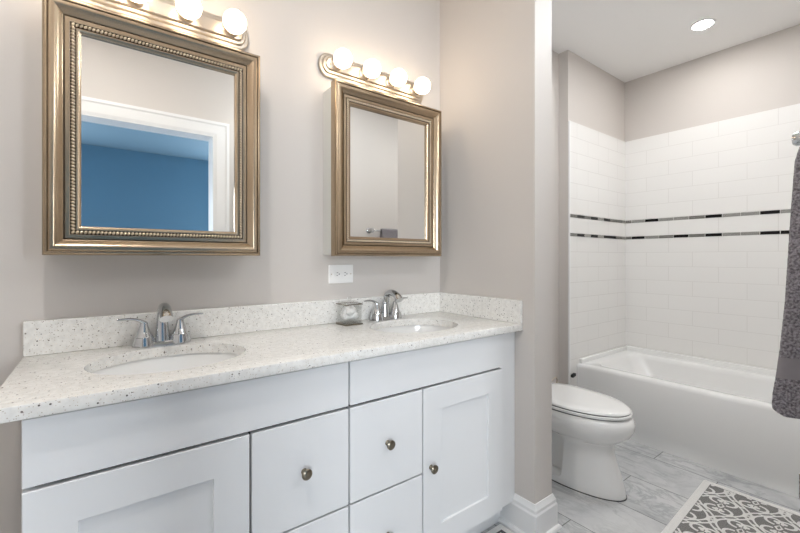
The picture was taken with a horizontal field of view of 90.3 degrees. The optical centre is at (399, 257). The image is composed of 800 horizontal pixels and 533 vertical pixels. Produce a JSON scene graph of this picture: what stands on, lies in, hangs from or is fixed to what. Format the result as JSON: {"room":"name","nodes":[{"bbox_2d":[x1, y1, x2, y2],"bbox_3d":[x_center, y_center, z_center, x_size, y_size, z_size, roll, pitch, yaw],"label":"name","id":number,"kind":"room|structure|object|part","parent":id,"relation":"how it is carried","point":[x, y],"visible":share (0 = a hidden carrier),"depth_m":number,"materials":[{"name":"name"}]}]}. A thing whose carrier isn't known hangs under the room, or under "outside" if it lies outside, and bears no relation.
{"room":"bathroom","nodes":[
{"label":"bathroom","id":0,"kind":"room"},
{"bbox_2d":[0,0,558,532],"bbox_3d":[-0.193,-0.142,1.897,3.278,2.645,0.121,0,0,-37],"label":"wall","id":1,"kind":"structure","parent":0,"point":[289,37],"depth_m":1.56,"materials":[{"name":"grey paint"}]},
{"bbox_2d":[42,0,259,255],"bbox_3d":[-0.771,-0.367,1.300,0.586,0.718,0.134,0,0,-37],"label":"mirror","id":2,"kind":"object","parent":1,"relation":"attached to","point":[151,132],"visible":1,"depth_m":1.23,"materials":[{"name":"gold metal"}]},
{"bbox_3d":[-0.742,-0.367,1.261,0.468,0.599,0.009,0,0,-37],"label":"rope moulding","id":3,"kind":"part","parent":2,"relation":"part of","materials":[{"name":"gold metal"}]},
{"bbox_2d":[81,35,233,231],"bbox_3d":[-0.753,-0.367,1.275,0.424,0.555,0.005,0,0,-37],"label":"mirror glass","id":4,"kind":"object","parent":2,"relation":"attached to","point":[157,125],"depth_m":1.25,"materials":[{"name":"white"}]},
{"bbox_2d":[77,0,248,50],"bbox_3d":[-0.777,-0.833,1.299,0.581,0.102,0.128,0,0,-37],"label":"vanity light","id":5,"kind":"object","parent":1,"relation":"attached to","point":[184,16],"visible":1,"depth_m":1.35,"materials":[{"name":"silver metal"}]},
{"bbox_2d":[126,0,145,7],"bbox_3d":[-0.848,-0.839,1.274,0.060,0.060,0.026,0,0,-37],"label":"socket","id":6,"kind":"object","parent":5,"relation":"attached to","point":[129,3],"depth_m":1.28,"materials":[{"name":"gold metal"}]},
{"bbox_3d":[-0.827,-0.839,1.246,0.079,0.079,0.102,0,0,-37],"label":"globe bulb","id":7,"kind":"part","parent":5,"relation":"part of","materials":[{"name":"white glass"}]},
{"bbox_2d":[176,9,194,23],"bbox_3d":[-0.731,-0.839,1.361,0.060,0.060,0.026,0,0,-37],"label":"socket","id":8,"kind":"object","parent":5,"relation":"attached to","point":[180,19],"depth_m":1.36,"materials":[{"name":"gold metal"}]},
{"bbox_3d":[-0.710,-0.839,1.334,0.079,0.079,0.102,0,0,-37],"label":"globe bulb","id":9,"kind":"part","parent":5,"relation":"part of","materials":[{"name":"white glass"}]},
{"bbox_2d":[222,24,238,37],"bbox_3d":[-0.614,-0.839,1.449,0.060,0.060,0.026,0,0,-37],"label":"socket","id":10,"kind":"object","parent":5,"relation":"attached to","point":[225,33],"depth_m":1.45,"materials":[{"name":"gold metal"}]},
{"bbox_3d":[-0.594,-0.839,1.422,0.079,0.079,0.102,0,0,-37],"label":"globe bulb","id":11,"kind":"part","parent":5,"relation":"part of","materials":[{"name":"white glass"}]},
{"bbox_2d":[23,292,439,356],"bbox_3d":[-0.430,0.232,1.629,1.626,0.100,0.020,0,0,-37],"label":"backsplash","id":12,"kind":"structure","parent":1,"relation":"attached to","point":[50,336],"depth_m":1.42,"materials":[{"name":"white stone"}]},
{"bbox_2d":[328,265,352,283],"bbox_3d":[-0.261,0.071,1.764,0.122,0.082,0.008,0,0,-37],"label":"wall outlet","id":13,"kind":"object","parent":1,"relation":"attached to","point":[336,273],"visible":1,"depth_m":1.76,"materials":[{"name":"white plastic"}]},
{"bbox_2d":[334,270,339,277],"bbox_3d":[-0.276,0.071,1.751,0.029,0.033,0.002,0,0,-37],"label":"receptacle","id":14,"kind":"object","parent":13,"relation":"attached to","point":[336,272],"depth_m":1.75,"materials":[{"name":"grey plastic"}]},
{"bbox_2d":[342,270,347,277],"bbox_3d":[-0.244,0.071,1.774,0.029,0.033,0.002,0,0,-37],"label":"receptacle","id":15,"kind":"object","parent":13,"relation":"attached to","point":[344,272],"depth_m":1.77,"materials":[{"name":"grey plastic"}]},
{"bbox_2d":[318,48,430,103],"bbox_3d":[-0.081,-0.833,1.825,0.581,0.102,0.128,0,0,-37],"label":"vanity light","id":16,"kind":"object","parent":1,"relation":"attached to","point":[340,66],"visible":1,"depth_m":1.80,"materials":[{"name":"silver metal"}]},
{"bbox_2d":[330,57,341,70],"bbox_3d":[-0.268,-0.839,1.711,0.060,0.060,0.026,0,0,-37],"label":"socket","id":17,"kind":"object","parent":16,"relation":"attached to","point":[333,67],"depth_m":1.70,"materials":[{"name":"gold metal"}]},
{"bbox_3d":[-0.247,-0.839,1.684,0.079,0.079,0.102,0,0,-37],"label":"globe bulb","id":18,"kind":"part","parent":16,"relation":"part of","materials":[{"name":"white glass"}]},
{"bbox_2d":[360,67,369,79],"bbox_3d":[-0.151,-0.839,1.799,0.060,0.060,0.026,0,0,-37],"label":"socket","id":19,"kind":"object","parent":16,"relation":"attached to","point":[363,76],"depth_m":1.79,"materials":[{"name":"gold metal"}]},
{"bbox_3d":[-0.130,-0.839,1.772,0.079,0.079,0.102,0,0,-37],"label":"globe bulb","id":20,"kind":"part","parent":16,"relation":"part of","materials":[{"name":"white glass"}]},
{"bbox_2d":[386,75,395,88],"bbox_3d":[-0.035,-0.839,1.887,0.060,0.060,0.026,0,0,-37],"label":"socket","id":21,"kind":"object","parent":16,"relation":"attached to","point":[389,85],"depth_m":1.88,"materials":[{"name":"gold metal"}]},
{"bbox_3d":[-0.014,-0.839,1.860,0.079,0.079,0.102,0,0,-37],"label":"globe bulb","id":22,"kind":"part","parent":16,"relation":"part of","materials":[{"name":"white glass"}]},
{"bbox_2d":[411,84,418,95],"bbox_3d":[0.082,-0.839,1.975,0.060,0.060,0.026,0,0,-37],"label":"socket","id":23,"kind":"object","parent":16,"relation":"attached to","point":[413,91],"depth_m":1.96,"materials":[{"name":"gold metal"}]},
{"bbox_3d":[0.103,-0.839,1.948,0.079,0.079,0.102,0,0,-37],"label":"globe bulb","id":24,"kind":"part","parent":16,"relation":"part of","materials":[{"name":"white glass"}]},
{"bbox_2d":[323,79,441,255],"bbox_3d":[-0.065,-0.367,1.833,0.586,0.718,0.134,0,0,-37],"label":"medicine cabinet","id":25,"kind":"object","parent":1,"relation":"attached to","point":[382,153],"visible":1,"depth_m":1.76,"materials":[{"name":"gold metal"}]},
{"bbox_2d":[350,106,424,238],"bbox_3d":[-0.047,-0.367,1.808,0.424,0.555,0.005,0,0,-37],"label":"mirror glass","id":26,"kind":"object","parent":25,"relation":"attached to","point":[387,148],"depth_m":1.79,"materials":[{"name":"white"}]},
{"bbox_3d":[-0.036,-0.367,1.793,0.468,0.599,0.009,0,0,-37],"label":"rope moulding","id":27,"kind":"part","parent":25,"relation":"part of","materials":[{"name":"gold metal"}]},
{"bbox_2d":[440,0,551,503],"bbox_3d":[0.403,-0.142,1.981,0.126,2.645,0.702,0,0,-37],"label":"wall partition","id":28,"kind":"structure","parent":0,"point":[496,55],"depth_m":1.77,"materials":[{"name":"grey paint"}]},
{"bbox_2d":[498,493,561,532],"bbox_3d":[0.442,1.105,1.929,0.188,0.150,0.634,0,0,-37],"label":"baseboard","id":29,"kind":"structure","parent":28,"relation":"attached to","point":[521,515],"depth_m":1.70,"materials":[{"name":"white wood"}]},
{"bbox_2d":[559,50,624,383],"bbox_3d":[1.518,-0.142,3.158,0.972,2.645,0.170,0,0,-37],"label":"wall","id":30,"kind":"structure","parent":0,"point":[590,96],"depth_m":2.85,"materials":[{"name":"grey paint"}]},
{"bbox_2d":[568,120,569,384],"bbox_3d":[1.190,0.107,2.796,0.012,2.146,0.012,0,0,-37],"label":"trim","id":31,"kind":"structure","parent":30,"relation":"attached to","point":[569,120],"depth_m":2.79,"materials":[{"name":"white"}]},
{"bbox_2d":[570,121,624,385],"bbox_3d":[1.538,0.107,3.059,0.860,2.146,0.010,0,0,-37],"label":"tiled wall","id":32,"kind":"structure","parent":30,"relation":"attached to","point":[597,265],"depth_m":3.01,"materials":[{"name":"white tile"}]},
{"bbox_2d":[570,214,625,223],"bbox_3d":[1.535,-0.298,3.055,0.851,0.025,0.012,0,0,-37],"label":"trim","id":33,"kind":"structure","parent":30,"relation":"attached to","point":[571,215],"depth_m":3.01,"materials":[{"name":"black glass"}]},
{"bbox_2d":[570,233,625,239],"bbox_3d":[1.535,-0.165,3.055,0.851,0.024,0.012,0,0,-37],"label":"trim","id":34,"kind":"structure","parent":30,"relation":"attached to","point":[571,234],"depth_m":3.01,"materials":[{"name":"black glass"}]},
{"bbox_2d":[481,440,799,532],"bbox_3d":[0.747,1.210,1.460,4.250,0.060,1.951,0,0,-37],"label":"floor","id":35,"kind":"structure","parent":0,"point":[657,483],"depth_m":1.98,"materials":[{"name":"grey tile"}]},
{"bbox_2d":[22,332,514,532],"bbox_3d":[-0.257,0.747,1.442,1.575,0.867,0.528,0,0,-37],"label":"vanity cabinet","id":36,"kind":"object","parent":35,"relation":"on","point":[422,440],"visible":0.92,"depth_m":1.12,"materials":[{"name":"white wood"}]},
{"bbox_3d":[-0.574,0.759,0.918,0.436,0.592,0.019,0,0,-37],"label":"door","id":37,"kind":"part","parent":36,"relation":"part of","materials":[{"name":"white paint"}]},
{"bbox_3d":[-0.456,0.387,1.007,0.732,0.136,0.019,0,0,-37],"label":"false drawer","id":38,"kind":"part","parent":36,"relation":"part of","materials":[{"name":"white paint"}]},
{"bbox_2d":[0,292,522,423],"bbox_3d":[-0.278,0.247,1.428,1.626,0.130,0.523,0,0,-37],"label":"countertop","id":39,"kind":"structure","parent":36,"relation":"on","point":[55,374],"depth_m":1.25,"materials":[{"name":"white stone"}]},
{"bbox_2d":[117,303,203,347],"bbox_3d":[-0.774,0.212,1.296,0.182,0.140,0.175,0,0,7],"label":"faucet","id":40,"kind":"object","parent":39,"relation":"on","point":[144,338],"visible":1,"depth_m":1.28,"materials":[{"name":"silver metal"}]},
{"bbox_3d":[-0.842,0.200,1.250,0.077,0.026,0.022,0,0,-37],"label":"lever","id":41,"kind":"part","parent":40,"relation":"part of","materials":[{"name":"silver metal"}]},
{"bbox_3d":[-0.817,0.241,1.269,0.066,0.078,0.066,0,0,-37],"label":"handle","id":42,"kind":"part","parent":40,"relation":"part of","materials":[{"name":"silver metal"}]},
{"bbox_3d":[-0.776,0.275,1.300,0.150,0.014,0.048,0,0,-37],"label":"plate","id":43,"kind":"part","parent":40,"relation":"part of","materials":[{"name":"silver metal"}]},
{"bbox_3d":[-0.748,0.208,1.262,0.045,0.132,0.139,0,0,-37],"label":"spout","id":44,"kind":"part","parent":40,"relation":"part of","materials":[{"name":"silver metal"}]},
{"bbox_3d":[-0.736,0.241,1.330,0.066,0.078,0.066,0,0,-37],"label":"handle","id":45,"kind":"part","parent":40,"relation":"part of","materials":[{"name":"silver metal"}]},
{"bbox_3d":[-0.710,0.200,1.349,0.077,0.026,0.022,0,0,-37],"label":"lever","id":46,"kind":"part","parent":40,"relation":"part of","materials":[{"name":"silver metal"}]},
{"bbox_2d":[94,353,238,374],"bbox_3d":[-0.649,0.389,1.135,0.448,0.154,0.372,0,0,-37],"label":"sink","id":47,"kind":"object","parent":39,"relation":"in","point":[191,360],"visible":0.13,"depth_m":1.27,"materials":[{"name":"white ceramic"}]},
{"bbox_2d":[336,302,362,325],"bbox_3d":[-0.216,0.222,1.697,0.084,0.119,0.084,0,0,-37],"label":"glass jar","id":48,"kind":"object","parent":39,"relation":"on","point":[344,323],"visible":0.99,"depth_m":1.68,"materials":[{"name":"white"}]},
{"bbox_2d":[340,305,357,319],"bbox_3d":[-0.217,0.234,1.698,0.073,0.063,0.074,0,0,-37],"label":"cotton puffs","id":49,"kind":"object","parent":48,"relation":"in","point":[347,313],"visible":1,"depth_m":1.68,"materials":[{"name":"white fabric"}]},
{"bbox_2d":[364,289,407,320],"bbox_3d":[-0.061,0.212,1.833,0.182,0.140,0.175,0,0,7],"label":"faucet","id":50,"kind":"object","parent":39,"relation":"on","point":[378,314],"visible":1,"depth_m":1.81,"materials":[{"name":"silver metal"}]},
{"bbox_3d":[-0.130,0.200,1.787,0.077,0.026,0.022,0,0,-37],"label":"lever","id":51,"kind":"part","parent":50,"relation":"part of","materials":[{"name":"silver metal"}]},
{"bbox_3d":[-0.105,0.241,1.806,0.066,0.078,0.066,0,0,-37],"label":"handle","id":52,"kind":"part","parent":50,"relation":"part of","materials":[{"name":"silver metal"}]},
{"bbox_3d":[-0.064,0.275,1.837,0.150,0.014,0.048,0,0,-37],"label":"plate","id":53,"kind":"part","parent":50,"relation":"part of","materials":[{"name":"silver metal"}]},
{"bbox_3d":[-0.036,0.208,1.800,0.045,0.132,0.139,0,0,-37],"label":"spout","id":54,"kind":"part","parent":50,"relation":"part of","materials":[{"name":"silver metal"}]},
{"bbox_3d":[-0.024,0.241,1.867,0.066,0.078,0.066,0,0,-37],"label":"handle","id":55,"kind":"part","parent":50,"relation":"part of","materials":[{"name":"silver metal"}]},
{"bbox_2d":[376,325,451,332],"bbox_3d":[0.061,0.389,1.671,0.448,0.154,0.372,0,0,-37],"label":"sink","id":56,"kind":"object","parent":39,"relation":"in","point":[408,328],"visible":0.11,"depth_m":1.84,"materials":[{"name":"white ceramic"}]},
{"bbox_3d":[-0.279,0.610,1.140,0.290,0.294,0.019,0,0,-37],"label":"drawer","id":57,"kind":"part","parent":36,"relation":"part of","materials":[{"name":"white paint"}]},
{"bbox_3d":[-0.266,0.608,1.122,0.031,0.031,0.028,0,0,-37],"label":"knob","id":58,"kind":"part","parent":36,"relation":"part of","materials":[{"name":"silver metal"}]},
{"bbox_3d":[-0.279,0.909,1.140,0.290,0.292,0.019,0,0,-37],"label":"drawer","id":59,"kind":"part","parent":36,"relation":"part of","materials":[{"name":"white paint"}]},
{"bbox_3d":[-0.043,0.909,1.319,0.290,0.292,0.019,0,0,-37],"label":"drawer","id":60,"kind":"part","parent":36,"relation":"part of","materials":[{"name":"white paint"}]},
{"bbox_3d":[-0.043,0.610,1.319,0.290,0.294,0.019,0,0,-37],"label":"drawer","id":61,"kind":"part","parent":36,"relation":"part of","materials":[{"name":"white paint"}]},
{"bbox_3d":[-0.033,0.608,1.298,0.031,0.031,0.028,0,0,-37],"label":"knob","id":62,"kind":"part","parent":36,"relation":"part of","materials":[{"name":"silver metal"}]},
{"bbox_3d":[0.132,0.387,1.451,0.728,0.136,0.019,0,0,-37],"label":"false drawer","id":63,"kind":"part","parent":36,"relation":"part of","materials":[{"name":"white paint"}]},
{"bbox_3d":[0.118,0.748,1.412,0.031,0.031,0.028,0,0,-37],"label":"knob","id":64,"kind":"part","parent":36,"relation":"part of","materials":[{"name":"silver metal"}]},
{"bbox_3d":[0.250,0.759,1.540,0.432,0.592,0.019,0,0,-37],"label":"door","id":65,"kind":"part","parent":36,"relation":"part of","materials":[{"name":"white paint"}]},
{"bbox_3d":[0.457,0.688,1.718,0.102,0.749,0.016,0,0,-37],"label":"filler panel","id":66,"kind":"part","parent":36,"relation":"part of","materials":[{"name":"white paint"}]},
{"bbox_2d":[486,524,513,532],"bbox_3d":[0.267,1.174,1.275,0.862,0.010,0.555,0,0,-37],"label":"bath mat","id":67,"kind":"object","parent":35,"relation":"on","point":[500,528],"visible":1,"depth_m":1.71,"materials":[{"name":"white fabric"}]},
{"bbox_2d":[552,383,634,501],"bbox_3d":[0.898,0.804,2.206,0.384,0.752,0.740,0,0,-37],"label":"toilet","id":68,"kind":"object","parent":35,"relation":"on","point":[587,425],"visible":0.49,"depth_m":1.99,"materials":[{"name":"white ceramic"}]},
{"bbox_3d":[0.955,0.751,2.129,0.360,0.018,0.516,0,0,-37],"label":"lid","id":69,"kind":"part","parent":68,"relation":"part of","materials":[{"name":"white ceramic"}]},
{"bbox_3d":[0.957,0.771,2.127,0.366,0.017,0.518,0,0,-37],"label":"seat","id":70,"kind":"part","parent":68,"relation":"part of","materials":[{"name":"white ceramic"}]},
{"bbox_2d":[577,345,799,497],"bbox_3d":[2.031,0.952,2.471,0.760,0.456,1.523,0,0,-37],"label":"bathtub","id":71,"kind":"object","parent":35,"relation":"on","point":[715,414],"visible":0.9,"depth_m":2.36,"materials":[{"name":"white ceramic"}]},
{"bbox_2d":[661,480,799,532],"bbox_3d":[1.453,1.174,1.608,0.873,0.010,0.571,0,0,-39],"label":"bath rug","id":72,"kind":"object","parent":35,"relation":"on","point":[712,507],"visible":1,"depth_m":1.80,"materials":[{"name":"grey fabric"}]},
{"bbox_2d":[552,0,799,82],"bbox_3d":[0.747,-1.505,1.460,4.250,0.080,1.951,0,0,-37],"label":"ceiling","id":73,"kind":"structure","parent":0,"point":[629,40],"depth_m":2.54,"materials":[{"name":"white paint"}]},
{"bbox_2d":[690,18,715,30],"bbox_3d":[1.901,-1.462,2.495,0.132,0.006,0.132,0,0,-37],"label":"recessed light","id":74,"kind":"object","parent":73,"relation":"in","point":[703,24],"visible":1,"depth_m":2.49,"materials":[{"name":"white"}]},
{"bbox_2d":[625,24,799,141],"bbox_3d":[2.436,-0.142,2.666,0.100,2.645,1.721,0,0,-37],"label":"wall","id":75,"kind":"structure","parent":0,"point":[761,74],"depth_m":2.81,"materials":[{"name":"grey paint"}]},
{"bbox_2d":[625,230,788,239],"bbox_3d":[2.337,-0.165,2.703,0.012,0.024,1.524,0,0,-37],"label":"trim","id":76,"kind":"structure","parent":75,"relation":"attached to","point":[779,231],"depth_m":2.84,"materials":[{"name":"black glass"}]},
{"bbox_2d":[625,209,790,223],"bbox_3d":[2.337,-0.298,2.703,0.012,0.025,1.524,0,0,-37],"label":"trim","id":77,"kind":"structure","parent":75,"relation":"attached to","point":[782,210],"depth_m":2.83,"materials":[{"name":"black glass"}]},
{"bbox_2d":[625,103,799,369],"bbox_3d":[2.338,-0.093,2.703,0.010,1.746,1.523,0,0,-37],"label":"tiled wall","id":78,"kind":"structure","parent":75,"relation":"attached to","point":[720,298],"depth_m":2.84,"materials":[{"name":"white tile"}]},
{"bbox_2d":[792,131,799,145],"bbox_3d":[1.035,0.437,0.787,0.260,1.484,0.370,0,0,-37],"label":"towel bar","id":79,"kind":"object","parent":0,"point":[796,136],"visible":1,"depth_m":0.92,"materials":[{"name":"silver metal"}]},
{"bbox_2d":[772,147,799,418],"bbox_3d":[1.007,0.018,0.813,0.139,0.680,0.345,0,0,-37],"label":"hand towel","id":80,"kind":"object","parent":79,"relation":"hanging from","point":[786,389],"visible":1,"depth_m":0.90,"materials":[{"name":"grey fabric"}]}
]}

